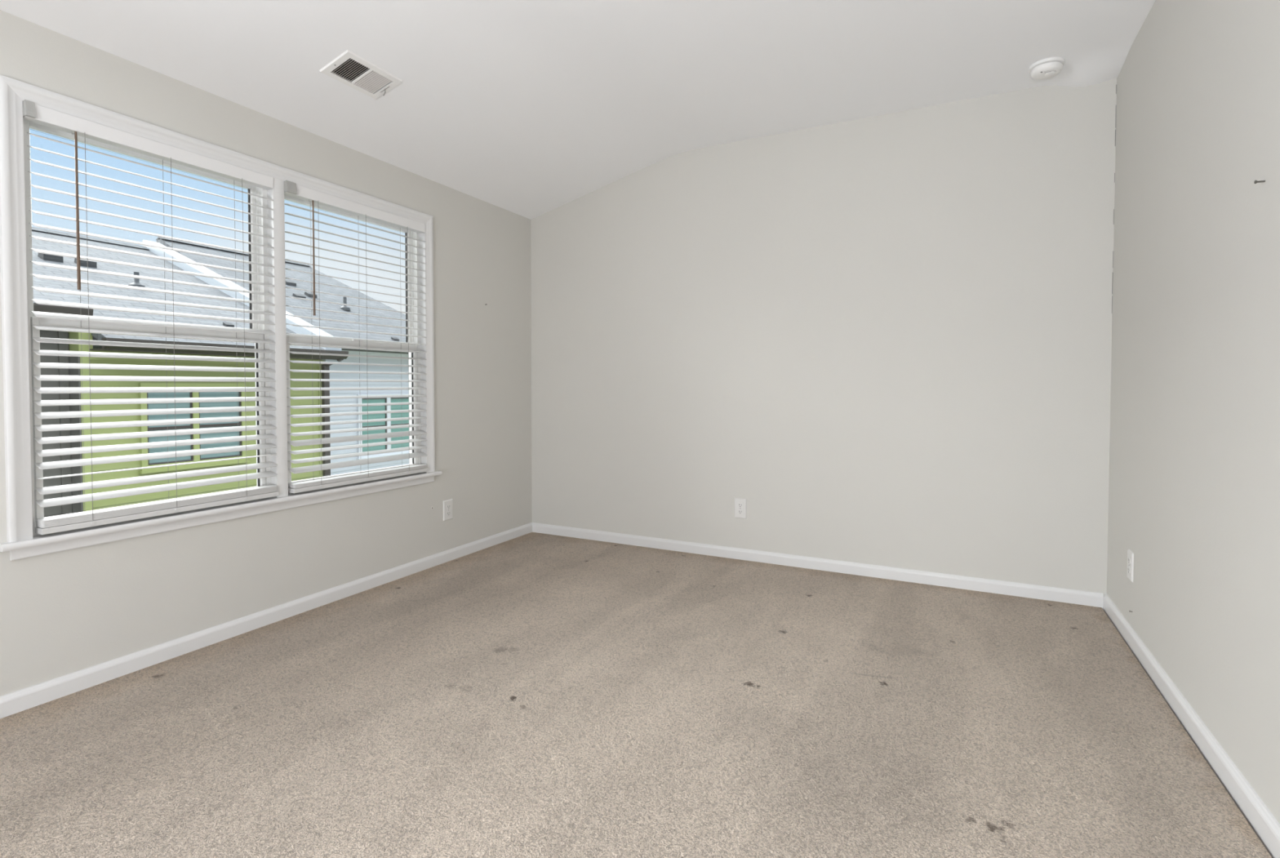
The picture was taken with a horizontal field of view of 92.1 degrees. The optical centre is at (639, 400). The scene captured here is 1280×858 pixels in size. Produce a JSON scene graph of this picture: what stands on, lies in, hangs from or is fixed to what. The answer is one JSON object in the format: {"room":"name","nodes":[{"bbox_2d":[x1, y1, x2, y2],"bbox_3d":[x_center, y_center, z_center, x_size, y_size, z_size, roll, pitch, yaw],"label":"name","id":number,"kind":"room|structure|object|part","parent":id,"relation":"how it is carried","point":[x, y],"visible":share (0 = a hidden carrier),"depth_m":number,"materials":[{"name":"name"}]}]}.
{"room":"empty bedroom","nodes":[
{"label":"empty bedroom","id":0,"kind":"room"},
{"bbox_2d":[0,9,531,696],"bbox_3d":[-2.684,-0.243,0.552,0.100,2.700,8.640,1,2,27],"label":"wall","id":1,"kind":"structure","parent":0,"point":[62,613],"depth_m":2.70,"materials":[{"name":"beige paint"}]},
{"bbox_2d":[0,74,435,560],"bbox_3d":[-1.596,-0.264,2.695,0.116,1.484,1.757,1,2,27],"label":"window","id":2,"kind":"structure","parent":1,"relation":"in","point":[37,511],"depth_m":2.19,"materials":[{"name":"white plastic"}]},
{"bbox_3d":[-1.826,-0.590,2.326,0.003,0.597,0.700,1,2,27],"label":"pane","id":3,"kind":"part","parent":2,"relation":"part of","materials":[{"name":"clear glass"}]},
{"bbox_3d":[-1.823,-0.584,2.325,0.025,0.675,0.746,1,2,27],"label":"sash","id":4,"kind":"part","parent":2,"relation":"part of","materials":[{"name":"white plastic"}]},
{"bbox_3d":[-1.788,0.069,2.323,0.025,0.689,0.746,1,2,27],"label":"sash","id":5,"kind":"part","parent":2,"relation":"part of","materials":[{"name":"white plastic"}]},
{"bbox_2d":[22,99,278,534],"bbox_3d":[-1.744,-0.261,2.291,0.068,1.362,0.791,1,2,27],"label":"window blind","id":6,"kind":"object","parent":2,"relation":"attached to","point":[35,113],"visible":1,"depth_m":2.22,"materials":[{"name":"white paint"}]},
{"bbox_3d":[-1.885,-0.253,2.083,0.001,1.268,0.001,1,2,27],"label":"ladder cord","id":7,"kind":"part","parent":6,"relation":"part of","materials":[{"name":"white fabric"}]},
{"bbox_3d":[-1.837,-0.241,2.059,0.002,1.290,0.001,0,1,-18],"label":"ladder cord","id":8,"kind":"part","parent":6,"relation":"part of","materials":[{"name":"white fabric"}]},
{"bbox_3d":[-1.747,0.410,2.316,0.051,0.020,0.773,1,2,27],"label":"rail","id":9,"kind":"part","parent":6,"relation":"part of","materials":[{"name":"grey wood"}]},
{"bbox_3d":[-1.772,-0.259,2.308,0.001,1.268,0.001,1,2,27],"label":"ladder cord","id":10,"kind":"part","parent":6,"relation":"part of","materials":[{"name":"white fabric"}]},
{"bbox_3d":[-1.724,-0.247,2.284,0.002,1.290,0.001,0,1,-18],"label":"ladder cord","id":11,"kind":"part","parent":6,"relation":"part of","materials":[{"name":"white fabric"}]},
{"bbox_3d":[-1.657,-0.264,2.537,0.001,1.268,0.001,1,2,27],"label":"ladder cord","id":12,"kind":"part","parent":6,"relation":"part of","materials":[{"name":"white fabric"}]},
{"bbox_3d":[-1.609,-0.253,2.513,0.002,1.290,0.001,1,2,42],"label":"ladder cord","id":13,"kind":"part","parent":6,"relation":"part of","materials":[{"name":"white fabric"}]},
{"bbox_3d":[-1.792,0.071,2.324,0.003,0.603,0.700,1,2,27],"label":"pane","id":14,"kind":"part","parent":2,"relation":"part of","materials":[{"name":"clear glass"}]},
{"bbox_2d":[284,194,421,493],"bbox_3d":[-1.427,-0.274,3.082,0.072,1.370,0.801,1,2,27],"label":"window","id":15,"kind":"structure","parent":2,"relation":"attached to","point":[290,338],"depth_m":3.38,"materials":[{"name":"white plastic"}]},
{"bbox_3d":[-1.446,-0.608,3.083,0.003,0.597,0.707,1,2,27],"label":"pane","id":16,"kind":"part","parent":15,"relation":"part of","materials":[{"name":"clear glass"}]},
{"bbox_3d":[-1.443,-0.602,3.082,0.025,0.675,0.753,1,2,27],"label":"sash","id":17,"kind":"part","parent":15,"relation":"part of","materials":[{"name":"white plastic"}]},
{"bbox_3d":[-1.408,0.050,3.080,0.025,0.689,0.753,1,2,27],"label":"sash","id":18,"kind":"part","parent":15,"relation":"part of","materials":[{"name":"white plastic"}]},
{"bbox_2d":[284,180,428,493],"bbox_3d":[-1.364,-0.280,3.048,0.068,1.362,0.798,1,2,27],"label":"window blind","id":19,"kind":"object","parent":2,"relation":"attached to","point":[291,188],"visible":0.98,"depth_m":2.98,"materials":[{"name":"white paint"}]},
{"bbox_3d":[-1.507,-0.268,2.837,0.001,1.274,0.001,1,2,27],"label":"ladder cord","id":20,"kind":"part","parent":19,"relation":"part of","materials":[{"name":"white fabric"}]},
{"bbox_3d":[-1.458,-0.260,2.813,0.002,1.290,0.001,0,1,-18],"label":"ladder cord","id":21,"kind":"part","parent":19,"relation":"part of","materials":[{"name":"white fabric"}]},
{"bbox_3d":[-1.366,0.391,3.073,0.051,0.020,0.780,1,2,27],"label":"rail","id":22,"kind":"part","parent":19,"relation":"part of","materials":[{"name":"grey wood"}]},
{"bbox_3d":[-1.392,-0.274,3.065,0.001,1.274,0.001,1,2,27],"label":"ladder cord","id":23,"kind":"part","parent":19,"relation":"part of","materials":[{"name":"white fabric"}]},
{"bbox_3d":[-1.344,-0.265,3.041,0.001,1.290,0.002,0,1,12],"label":"ladder cord","id":24,"kind":"part","parent":19,"relation":"part of","materials":[{"name":"white fabric"}]},
{"bbox_3d":[-1.276,-0.279,3.297,0.001,1.274,0.001,1,2,27],"label":"ladder cord","id":25,"kind":"part","parent":19,"relation":"part of","materials":[{"name":"white fabric"}]},
{"bbox_3d":[-1.227,-0.271,3.273,0.001,1.290,0.002,0,1,12],"label":"ladder cord","id":26,"kind":"part","parent":19,"relation":"part of","materials":[{"name":"white fabric"}]},
{"bbox_2d":[0,471,442,551],"bbox_3d":[-1.586,0.431,2.714,0.134,0.022,1.813,1,2,27],"label":"window sill","id":27,"kind":"structure","parent":1,"relation":"attached to","point":[37,540],"depth_m":2.35,"materials":[{"name":"white"}]},
{"bbox_2d":[0,522,532,718],"bbox_3d":[-2.634,0.985,0.557,0.014,0.084,8.400,1,2,27],"label":"baseboard","id":28,"kind":"structure","parent":1,"relation":"attached to","point":[11,704],"depth_m":2.44,"materials":[{"name":"white"}]},
{"bbox_2d":[443,498,452,520],"bbox_3d":[-1.113,0.637,3.584,0.008,0.117,0.074,1,2,27],"label":"wall outlet","id":29,"kind":"object","parent":1,"relation":"attached to","point":[447,504],"visible":1,"depth_m":3.58,"materials":[{"name":"white plastic"}]},
{"bbox_2d":[0,0,1155,219],"bbox_3d":[-1.183,-1.334,-0.228,3.256,0.397,8.400,1,2,27],"label":"ceiling","id":30,"kind":"structure","parent":0,"point":[527,108],"depth_m":2.59,"materials":[{"name":"white paint"}]},
{"bbox_2d":[319,49,402,98],"bbox_3d":[-1.126,-1.339,2.503,0.165,0.108,0.265,1,2,27],"label":"ceiling vent","id":31,"kind":"object","parent":30,"relation":"in","point":[366,77],"visible":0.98,"depth_m":2.51,"materials":[{"name":"white metal"}]},
{"bbox_2d":[1028,57,1065,79],"bbox_3d":[1.797,-1.457,2.729,0.134,0.049,0.134,1,2,27],"label":"smoke detector","id":32,"kind":"object","parent":30,"relation":"attached to","point":[1047,68],"visible":1,"depth_m":2.69,"materials":[{"name":"white plastic"}]},
{"bbox_2d":[0,532,1271,857],"bbox_3d":[-1.186,1.077,-0.169,3.256,0.100,8.400,1,2,27],"label":"floor","id":33,"kind":"structure","parent":0,"point":[532,695],"depth_m":1.83,"materials":[{"name":"beige carpet"}]},
{"bbox_2d":[530,78,1116,595],"bbox_3d":[0.728,-0.315,3.604,3.256,2.700,0.121,1,2,27],"label":"wall","id":34,"kind":"structure","parent":0,"point":[888,337],"depth_m":3.32,"materials":[{"name":"beige paint"}]},
{"bbox_2d":[734,497,746,519],"bbox_3d":[0.590,0.636,3.626,0.074,0.117,0.008,1,2,27],"label":"wall outlet","id":35,"kind":"object","parent":34,"relation":"attached to","point":[740,504],"visible":1,"depth_m":3.62,"materials":[{"name":"white plastic"}]},
{"bbox_2d":[737,509,742,514],"bbox_3d":[0.588,0.655,3.624,0.034,0.025,0.002,1,2,27],"label":"receptacle","id":36,"kind":"object","parent":35,"relation":"attached to","point":[739,511],"depth_m":3.62,"materials":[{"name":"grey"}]},
{"bbox_2d":[737,502,742,507],"bbox_3d":[0.589,0.616,3.623,0.034,0.025,0.002,1,2,27],"label":"receptacle","id":37,"kind":"object","parent":35,"relation":"attached to","point":[739,504],"depth_m":3.62,"materials":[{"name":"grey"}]},
{"bbox_2d":[532,522,1103,609],"bbox_3d":[0.690,0.915,3.579,3.242,0.084,0.014,1,2,27],"label":"baseboard","id":38,"kind":"structure","parent":34,"relation":"attached to","point":[994,586],"depth_m":3.36,"materials":[{"name":"white wood"}]},
{"bbox_2d":[1106,0,1279,823],"bbox_3d":[0.324,-0.202,-0.958,0.120,2.700,8.640,1,2,27],"label":"wall","id":39,"kind":"structure","parent":0,"point":[1194,479],"depth_m":1.78,"materials":[{"name":"beige paint"}]},
{"bbox_2d":[1127,549,1133,582],"bbox_3d":[1.966,0.663,2.478,0.008,0.117,0.074,1,2,27],"label":"wall outlet","id":40,"kind":"object","parent":39,"relation":"attached to","point":[1130,554],"visible":1,"depth_m":2.46,"materials":[{"name":"white plastic"}]},
{"bbox_2d":[1103,593,1279,857],"bbox_3d":[0.263,1.025,-0.897,0.014,0.084,8.400,1,2,27],"label":"baseboard","id":41,"kind":"structure","parent":39,"relation":"attached to","point":[1262,821],"depth_m":1.71,"materials":[{"name":"white wood"}]},
{"bbox_2d":[1253,180,1265,183],"bbox_3d":[1.466,-0.517,1.460,0.021,0.008,0.008,1,2,27],"label":"screw","id":42,"kind":"object","parent":39,"relation":"attached to","point":[1255,181],"visible":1,"depth_m":1.46,"materials":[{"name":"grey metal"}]},
{"label":"outside","id":43,"kind":"structure","parent":0,"visible":0},
{"bbox_3d":[-11.075,3.990,12.930,25.900,0.200,34.000,1,2,27],"label":"lawn","id":44,"kind":"structure","parent":43,"visible":0},
{"bbox_2d":[31,226,348,517],"bbox_3d":[-12.677,0.438,7.285,11.015,7.178,12.630,1,2,27],"label":"townhouse","id":45,"kind":"structure","parent":44,"relation":"on","point":[37,232],"depth_m":8.85,"materials":[{"name":"green"}]},
{"bbox_2d":[37,253,63,262],"bbox_3d":[-9.293,-2.248,9.734,0.200,0.180,0.240,1,2,27],"label":"roof vent","id":46,"kind":"object","parent":45,"relation":"attached to","point":[46,257],"depth_m":9.66,"materials":[{"name":"grey metal"}]},
{"bbox_2d":[74,257,97,268],"bbox_3d":[-9.059,-2.237,10.087,0.200,0.180,0.220,1,2,27],"label":"roof vent","id":47,"kind":"object","parent":45,"relation":"attached to","point":[83,263],"depth_m":10.03,"materials":[{"name":"grey metal"}]},
{"bbox_3d":[-6.465,0.108,8.482,0.006,0.505,0.520,1,2,27],"label":"pane","id":48,"kind":"part","parent":45,"relation":"part of","materials":[{"name":"teal glass"}]},
{"bbox_3d":[-6.466,0.623,8.495,0.006,0.445,0.520,1,2,27],"label":"pane","id":49,"kind":"part","parent":45,"relation":"part of","materials":[{"name":"teal glass"}]},
{"bbox_3d":[-6.463,0.350,8.487,0.036,1.030,0.560,1,2,27],"label":"sash","id":50,"kind":"part","parent":45,"relation":"part of","materials":[{"name":"blue metal"}]},
{"bbox_3d":[-6.173,0.094,9.066,0.006,0.505,0.555,1,2,27],"label":"pane","id":51,"kind":"part","parent":45,"relation":"part of","materials":[{"name":"teal glass"}]},
{"bbox_3d":[-6.173,0.609,9.078,0.006,0.445,0.555,1,2,27],"label":"pane","id":52,"kind":"part","parent":45,"relation":"part of","materials":[{"name":"teal glass"}]},
{"bbox_3d":[-6.170,0.336,9.070,0.036,1.030,0.595,1,2,27],"label":"sash","id":53,"kind":"part","parent":45,"relation":"part of","materials":[{"name":"teal glass"}]},
{"bbox_2d":[222,322,234,327],"bbox_3d":[-6.405,-1.161,9.608,0.100,0.100,0.120,1,2,27],"label":"roof vent","id":54,"kind":"object","parent":45,"relation":"attached to","point":[224,324],"depth_m":9.58,"materials":[{"name":"grey metal"}]},
{"bbox_2d":[92,236,408,475],"bbox_3d":[-9.005,0.164,15.149,9.315,7.345,4.710,1,2,27],"label":"townhouse","id":55,"kind":"structure","parent":44,"relation":"on","point":[168,242],"depth_m":13.05,"materials":[{"name":"grey"}]},
{"bbox_2d":[285,280,296,286],"bbox_3d":[-7.832,-2.604,13.793,0.160,0.150,0.220,1,2,27],"label":"roof vent","id":56,"kind":"object","parent":55,"relation":"attached to","point":[290,283],"depth_m":13.75,"materials":[{"name":"grey metal"}]},
{"bbox_2d":[292,293,306,298],"bbox_3d":[-7.292,-2.209,13.207,0.160,0.140,0.200,1,2,27],"label":"roof vent","id":57,"kind":"object","parent":55,"relation":"attached to","point":[300,295],"depth_m":13.15,"materials":[{"name":"grey metal"}]},
{"bbox_2d":[304,291,316,297],"bbox_3d":[-7.276,-2.314,13.639,0.160,0.150,0.200,1,2,27],"label":"roof vent","id":58,"kind":"object","parent":55,"relation":"attached to","point":[308,295],"depth_m":13.55,"materials":[{"name":"grey metal"}]},
{"bbox_3d":[-5.527,0.252,12.811,0.006,0.555,0.590,1,2,27],"label":"pane","id":59,"kind":"part","parent":55,"relation":"part of","materials":[{"name":"green glass"}]},
{"bbox_3d":[-5.528,0.817,12.825,0.006,0.495,0.590,1,2,27],"label":"pane","id":60,"kind":"part","parent":55,"relation":"part of","materials":[{"name":"green glass"}]},
{"bbox_3d":[-5.525,0.519,12.816,0.036,1.130,0.630,1,2,27],"label":"sash","id":61,"kind":"part","parent":55,"relation":"part of","materials":[{"name":"teal glass"}]},
{"bbox_2d":[391,337,399,341],"bbox_3d":[-5.263,-1.305,13.262,0.100,0.105,0.140,1,2,27],"label":"roof vent","id":62,"kind":"object","parent":55,"relation":"attached to","point":[394,339],"depth_m":13.22,"materials":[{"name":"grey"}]},
{"bbox_3d":[-5.191,0.503,13.482,0.036,1.130,0.680,1,2,27],"label":"sash","id":63,"kind":"part","parent":55,"relation":"part of","materials":[{"name":"teal glass"}]},
{"bbox_3d":[-5.193,0.236,13.477,0.006,0.555,0.640,1,2,27],"label":"pane","id":64,"kind":"part","parent":55,"relation":"part of","materials":[{"name":"green glass"}]},
{"bbox_3d":[-5.194,0.800,13.491,0.006,0.495,0.640,1,2,27],"label":"pane","id":65,"kind":"part","parent":55,"relation":"part of","materials":[{"name":"green glass"}]}
]}

